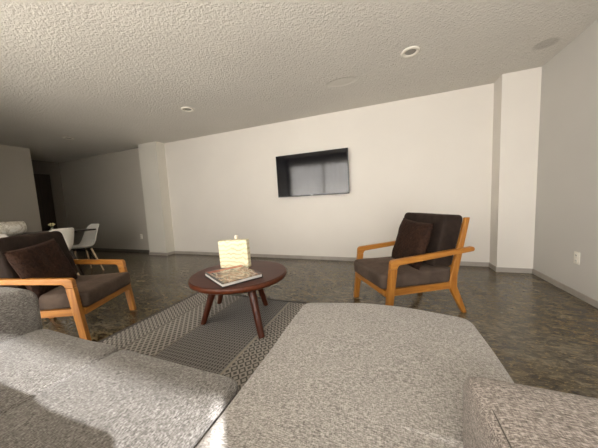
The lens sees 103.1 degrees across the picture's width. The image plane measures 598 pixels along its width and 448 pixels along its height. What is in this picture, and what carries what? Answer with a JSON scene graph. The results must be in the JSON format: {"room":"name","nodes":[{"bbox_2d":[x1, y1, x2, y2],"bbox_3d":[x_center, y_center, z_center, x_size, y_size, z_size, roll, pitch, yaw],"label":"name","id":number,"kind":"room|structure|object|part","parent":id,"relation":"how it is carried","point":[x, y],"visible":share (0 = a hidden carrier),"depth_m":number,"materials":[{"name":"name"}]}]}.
{"room":"living room","nodes":[
{"label":"living room","id":0,"kind":"room"},
{"bbox_2d":[0,144,41,232],"bbox_3d":[-7.002,-0.190,3.708,1.444,2.450,3.694,-1,6,21],"label":"wall","id":1,"kind":"structure","parent":0,"point":[18,196],"depth_m":4.89,"materials":[{"name":"paint"}]},
{"bbox_2d":[31,160,67,228],"bbox_3d":[-7.534,-0.239,4.511,0.120,2.450,4.822,-1,6,21],"label":"wall","id":2,"kind":"structure","parent":0,"point":[52,169],"depth_m":6.56,"materials":[{"name":"paint"}]},
{"bbox_2d":[34,174,56,230],"bbox_3d":[-6.864,-0.249,6.128,0.099,2.100,0.876,-1,6,21],"label":"door","id":3,"kind":"structure","parent":2,"relation":"in","point":[42,181],"depth_m":6.36,"materials":[{"name":"brown wood"}]},
{"bbox_2d":[59,83,493,261],"bbox_3d":[-1.816,-0.566,4.962,10.491,2.450,0.120,-1,6,21],"label":"wall","id":4,"kind":"structure","parent":0,"point":[432,153],"depth_m":4.10,"materials":[{"name":"paint"}]},
{"bbox_2d":[138,141,174,252],"bbox_3d":[-3.177,-0.530,5.307,0.540,2.450,0.206,-1,6,21],"label":"column","id":5,"kind":"structure","parent":4,"relation":"attached to","point":[152,158],"depth_m":5.20,"materials":[{"name":"paint"}]},
{"bbox_2d":[79,248,531,273],"bbox_3d":[-1.829,0.642,4.902,10.239,0.062,0.254,-1,6,21],"label":"baseboard","id":6,"kind":"structure","parent":4,"relation":"attached to","point":[462,263],"depth_m":4.29,"materials":[{"name":"paint"}]},
{"bbox_2d":[276,148,349,196],"bbox_3d":[0.210,-0.847,4.043,1.268,0.720,0.076,-1,7,21],"label":"television","id":7,"kind":"object","parent":4,"relation":"attached to","point":[326,172],"visible":1,"depth_m":3.99,"materials":[{"name":"black plastic"}]},
{"bbox_2d":[489,67,541,268],"bbox_3d":[2.737,-0.610,3.035,0.369,2.450,0.242,-1,6,21],"label":"column","id":8,"kind":"structure","parent":4,"relation":"attached to","point":[517,95],"depth_m":2.93,"materials":[{"name":"paint"}]},
{"bbox_2d":[0,0,597,162],"bbox_3d":[-2.751,-1.573,2.545,10.491,0.100,5.062,-1,6,21],"label":"ceiling","id":9,"kind":"structure","parent":0,"point":[109,76],"depth_m":2.33,"materials":[{"name":"white paint"}]},
{"bbox_2d":[181,107,193,111],"bbox_3d":[-1.612,-1.657,3.436,0.180,0.014,0.180,-1,6,21],"label":"recessed light","id":10,"kind":"object","parent":9,"relation":"in","point":[186,109],"visible":1,"depth_m":3.44,"materials":[{"name":"beige"}]},
{"bbox_2d":[400,46,420,57],"bbox_3d":[1.095,-1.687,2.333,0.180,0.014,0.180,-1,6,21],"label":"recessed light","id":11,"kind":"object","parent":9,"relation":"in","point":[411,51],"visible":1,"depth_m":2.33,"materials":[{"name":"beige"}]},
{"bbox_2d":[41,249,597,397],"bbox_3d":[-2.625,0.962,2.784,10.491,0.100,5.062,-1,6,21],"label":"floor","id":12,"kind":"structure","parent":0,"point":[543,335],"depth_m":2.34,"materials":[{"name":"stone"}]},
{"bbox_2d":[8,229,95,274],"bbox_3d":[-4.152,0.535,3.604,0.900,0.754,1.460,-1,6,21],"label":"dining table","id":13,"kind":"object","parent":12,"relation":"on","point":[75,230],"visible":0.34,"depth_m":3.91,"materials":[{"name":"brown wood"}]},
{"bbox_2d":[0,221,26,235],"bbox_3d":[-4.357,0.079,3.448,0.544,0.203,0.544,-1,6,21],"label":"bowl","id":14,"kind":"object","parent":13,"relation":"on","point":[12,228],"visible":0.94,"depth_m":3.41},
{"bbox_3d":[-3.713,0.495,3.890,0.254,0.739,0.047,-4,5,-11],"label":"leg","id":15,"kind":"part","parent":13,"relation":"part of","materials":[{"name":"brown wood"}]},
{"bbox_2d":[48,227,79,275],"bbox_3d":[-3.635,0.483,3.493,0.493,0.826,0.456,-2,5,5],"label":"dining chair","id":16,"kind":"object","parent":12,"relation":"on","point":[68,233],"visible":0.3,"depth_m":3.54,"materials":[{"name":"white plastic"}]},
{"bbox_2d":[0,231,136,340],"bbox_3d":[-2.107,0.511,2.105,0.836,0.874,0.648,-3,5,-5],"label":"wooden armchair","id":17,"kind":"object","parent":12,"relation":"on","point":[78,297],"visible":0.59,"depth_m":1.89,"materials":[{"name":"brown wood"}]},
{"bbox_3d":[-2.113,0.450,1.792,0.774,0.125,0.038,-3,5,-5],"label":"armrest","id":18,"kind":"part","parent":17,"relation":"part of","materials":[{"name":"brown wood"}]},
{"bbox_2d":[0,231,77,289],"bbox_3d":[-2.321,0.317,2.068,0.292,0.460,0.575,-3,5,-5],"label":"cushion","id":19,"kind":"object","parent":17,"relation":"on","point":[11,243],"depth_m":1.93,"materials":[{"name":"brown fabric"}]},
{"bbox_2d":[2,238,77,299],"bbox_3d":[-2.113,0.364,1.981,0.179,0.452,0.473,-3,5,-5],"label":"throw pillow","id":20,"kind":"object","parent":17,"relation":"on","point":[46,259],"visible":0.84,"depth_m":1.91,"materials":[{"name":"brown fabric"}]},
{"bbox_3d":[-2.002,0.707,1.860,0.580,0.060,0.030,-3,5,-5],"label":"rail","id":21,"kind":"part","parent":17,"relation":"part of","materials":[{"name":"brown wood"}]},
{"bbox_3d":[-1.718,0.721,1.854,0.111,0.464,0.038,-3,5,-5],"label":"leg","id":22,"kind":"part","parent":17,"relation":"part of","materials":[{"name":"brown wood"}]},
{"bbox_2d":[38,272,130,310],"bbox_3d":[-2.015,0.583,2.120,0.660,0.144,0.571,-3,5,-5],"label":"seat cushion","id":23,"kind":"object","parent":17,"relation":"on","point":[91,290],"depth_m":1.97,"materials":[{"name":"brown fabric"}]},
{"bbox_3d":[-2.171,0.395,2.397,0.774,0.125,0.038,-3,5,-5],"label":"armrest","id":24,"kind":"part","parent":17,"relation":"part of","materials":[{"name":"brown wood"}]},
{"bbox_3d":[-1.724,0.665,2.156,0.028,0.050,0.570,-3,5,-5],"label":"rail","id":25,"kind":"part","parent":17,"relation":"part of","materials":[{"name":"brown wood"}]},
{"bbox_3d":[-1.776,0.667,2.459,0.111,0.464,0.038,-3,5,-5],"label":"leg","id":26,"kind":"part","parent":17,"relation":"part of","materials":[{"name":"brown wood"}]},
{"bbox_2d":[72,224,103,269],"bbox_3d":[-3.759,0.432,4.104,0.456,0.826,0.493,0,6,27],"label":"dining chair","id":27,"kind":"object","parent":12,"relation":"on","point":[89,237],"visible":0.73,"depth_m":4.25,"materials":[{"name":"white plastic"}]},
{"bbox_3d":[-3.546,0.622,4.176,0.168,0.413,0.028,-4,5,-10],"label":"leg","id":28,"kind":"part","parent":27,"relation":"part of","materials":[{"name":"brown wood"}]},
{"bbox_2d":[98,292,306,390],"bbox_3d":[-0.778,0.938,1.477,1.830,0.008,2.400,-1,6,21],"label":"area rug","id":29,"kind":"object","parent":12,"relation":"on","point":[228,344],"visible":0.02,"depth_m":1.92,"materials":[{"name":"grey fabric"}]},
{"bbox_2d":[188,260,286,338],"bbox_3d":[-0.539,0.646,2.214,0.865,0.410,0.865,-1,6,21],"label":"coffee table","id":30,"kind":"object","parent":29,"relation":"on","point":[273,272],"visible":0.77,"depth_m":1.94,"materials":[{"name":"brown wood"}]},
{"bbox_3d":[-0.787,0.690,2.101,0.185,0.369,0.068,-5,6,-24],"label":"leg","id":31,"kind":"part","parent":30,"relation":"part of","materials":[{"name":"brown wood"}]},
{"bbox_3d":[-0.786,0.656,2.446,0.070,0.371,0.212,-8,7,-44],"label":"leg","id":32,"kind":"part","parent":30,"relation":"part of","materials":[{"name":"brown wood"}]},
{"bbox_2d":[205,265,262,287],"bbox_3d":[-0.570,0.439,2.047,0.347,0.034,0.414,-7,7,-38],"label":"hardcover book","id":33,"kind":"object","parent":30,"relation":"on","point":[225,277],"visible":1,"depth_m":1.98,"materials":[{"name":"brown paper"}]},
{"bbox_2d":[218,235,250,267],"bbox_3d":[-0.635,0.271,2.373,0.307,0.314,0.110,-2,5,11],"label":"table lamp","id":34,"kind":"object","parent":30,"relation":"on","point":[236,251],"visible":0.93,"depth_m":2.32,"materials":[{"name":"beige fabric"}]},
{"bbox_3d":[-0.339,0.685,1.892,0.069,0.373,0.231,-6,6,-34],"label":"leg","id":35,"kind":"part","parent":30,"relation":"part of","materials":[{"name":"brown wood"}]},
{"bbox_3d":[-0.389,0.646,2.363,0.069,0.367,0.157,2,7,41],"label":"leg","id":36,"kind":"part","parent":30,"relation":"part of","materials":[{"name":"brown wood"}]},
{"bbox_2d":[0,287,597,447],"bbox_3d":[-0.551,0.581,0.852,2.557,0.815,1.794,-1,6,21],"label":"sectional sofa","id":37,"kind":"object","parent":29,"relation":"on","point":[339,375],"visible":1,"depth_m":0.76,"materials":[{"name":"grey fabric"}]},
{"bbox_3d":[-1.732,0.675,0.919,0.300,0.596,1.010,-1,6,21],"label":"armrest","id":38,"kind":"part","parent":37,"relation":"part of","materials":[{"name":"grey fabric"}]},
{"bbox_2d":[0,329,117,415],"bbox_3d":[-1.253,0.682,0.860,0.660,0.197,0.774,-1,6,21],"label":"seat cushion","id":39,"kind":"object","parent":37,"relation":"on","point":[32,361],"depth_m":0.99,"materials":[{"name":"grey fabric"}]},
{"bbox_2d":[0,350,238,447],"bbox_3d":[-0.640,0.675,0.625,0.662,0.194,0.771,-1,6,21],"label":"seat cushion","id":40,"kind":"object","parent":37,"relation":"on","point":[122,398],"depth_m":0.74,"materials":[{"name":"grey fabric"}]},
{"bbox_2d":[195,303,513,447],"bbox_3d":[0.218,0.627,0.704,0.895,0.194,1.537,-1,6,21],"label":"cushion","id":41,"kind":"object","parent":37,"relation":"on","point":[339,375],"depth_m":0.79,"materials":[{"name":"grey fabric"}]},
{"bbox_3d":[0.379,0.666,0.114,0.295,0.558,1.000,-1,6,21],"label":"armrest","id":42,"kind":"part","parent":37,"relation":"part of","materials":[{"name":"grey fabric"}]},
{"bbox_2d":[354,212,474,312],"bbox_3d":[1.017,0.343,2.252,0.838,0.872,0.648,-4,5,-10],"label":"wooden armchair","id":43,"kind":"object","parent":12,"relation":"on","point":[390,277],"visible":0.77,"depth_m":2.00,"materials":[{"name":"brown wood"}]},
{"bbox_3d":[0.628,0.543,2.510,0.111,0.464,0.038,-4,5,-10],"label":"leg","id":44,"kind":"part","parent":43,"relation":"part of","materials":[{"name":"brown wood"}]},
{"bbox_3d":[0.657,0.542,2.204,0.028,0.050,0.570,-4,5,-10],"label":"rail","id":45,"kind":"part","parent":43,"relation":"part of","materials":[{"name":"brown wood"}]},
{"bbox_3d":[0.990,0.224,2.548,0.774,0.125,0.038,-4,5,-10],"label":"armrest","id":46,"kind":"part","parent":43,"relation":"part of","materials":[{"name":"brown wood"}]},
{"bbox_3d":[0.736,0.594,1.912,0.111,0.464,0.038,-4,5,-10],"label":"leg","id":47,"kind":"part","parent":43,"relation":"part of","materials":[{"name":"brown wood"}]},
{"bbox_2d":[354,256,449,288],"bbox_3d":[0.934,0.425,2.244,0.661,0.147,0.570,-4,5,-10],"label":"seat cushion","id":48,"kind":"object","parent":43,"relation":"on","point":[375,271],"depth_m":2.01,"materials":[{"name":"brown fabric"}]},
{"bbox_2d":[391,218,433,269],"bbox_3d":[1.027,0.173,2.189,0.181,0.432,0.453,-4,5,-11],"label":"throw pillow","id":49,"kind":"object","parent":43,"relation":"on","point":[413,237],"visible":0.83,"depth_m":2.10,"materials":[{"name":"brown fabric"}]},
{"bbox_3d":[1.005,0.545,1.991,0.580,0.060,0.030,-4,5,-10],"label":"rail","id":50,"kind":"part","parent":43,"relation":"part of","materials":[{"name":"brown wood"}]},
{"bbox_3d":[1.098,0.275,1.950,0.774,0.125,0.038,-4,5,-10],"label":"armrest","id":51,"kind":"part","parent":43,"relation":"part of","materials":[{"name":"brown wood"}]},
{"bbox_2d":[404,212,461,265],"bbox_3d":[1.209,0.122,2.269,0.291,0.455,0.577,-4,5,-10],"label":"cushion","id":52,"kind":"object","parent":43,"relation":"on","point":[446,234],"depth_m":2.00,"materials":[{"name":"brown fabric"}]},
{"bbox_3d":[1.370,0.364,2.042,0.189,0.835,0.030,-4,5,-10],"label":"leg","id":53,"kind":"part","parent":43,"relation":"part of","materials":[{"name":"brown wood"}]},
{"bbox_2d":[533,19,597,300],"bbox_3d":[2.157,-0.372,0.818,0.120,2.450,4.822,-1,6,21],"label":"wall","id":54,"kind":"structure","parent":0,"point":[566,215],"depth_m":2.33,"materials":[{"name":"paint"}]},
{"bbox_2d":[532,269,597,307],"bbox_3d":[2.112,0.829,0.841,0.012,0.062,4.580,-1,6,21],"label":"baseboard","id":55,"kind":"structure","parent":54,"relation":"attached to","point":[587,299],"depth_m":2.38,"materials":[{"name":"paint"}]},
{"bbox_2d":[573,251,579,264],"bbox_3d":[2.647,0.324,2.263,0.011,0.116,0.072,-1,6,21],"label":"wall outlet","id":56,"kind":"object","parent":54,"relation":"attached to","point":[576,254],"visible":1,"depth_m":2.26,"materials":[{"name":"beige plastic"}]}
]}

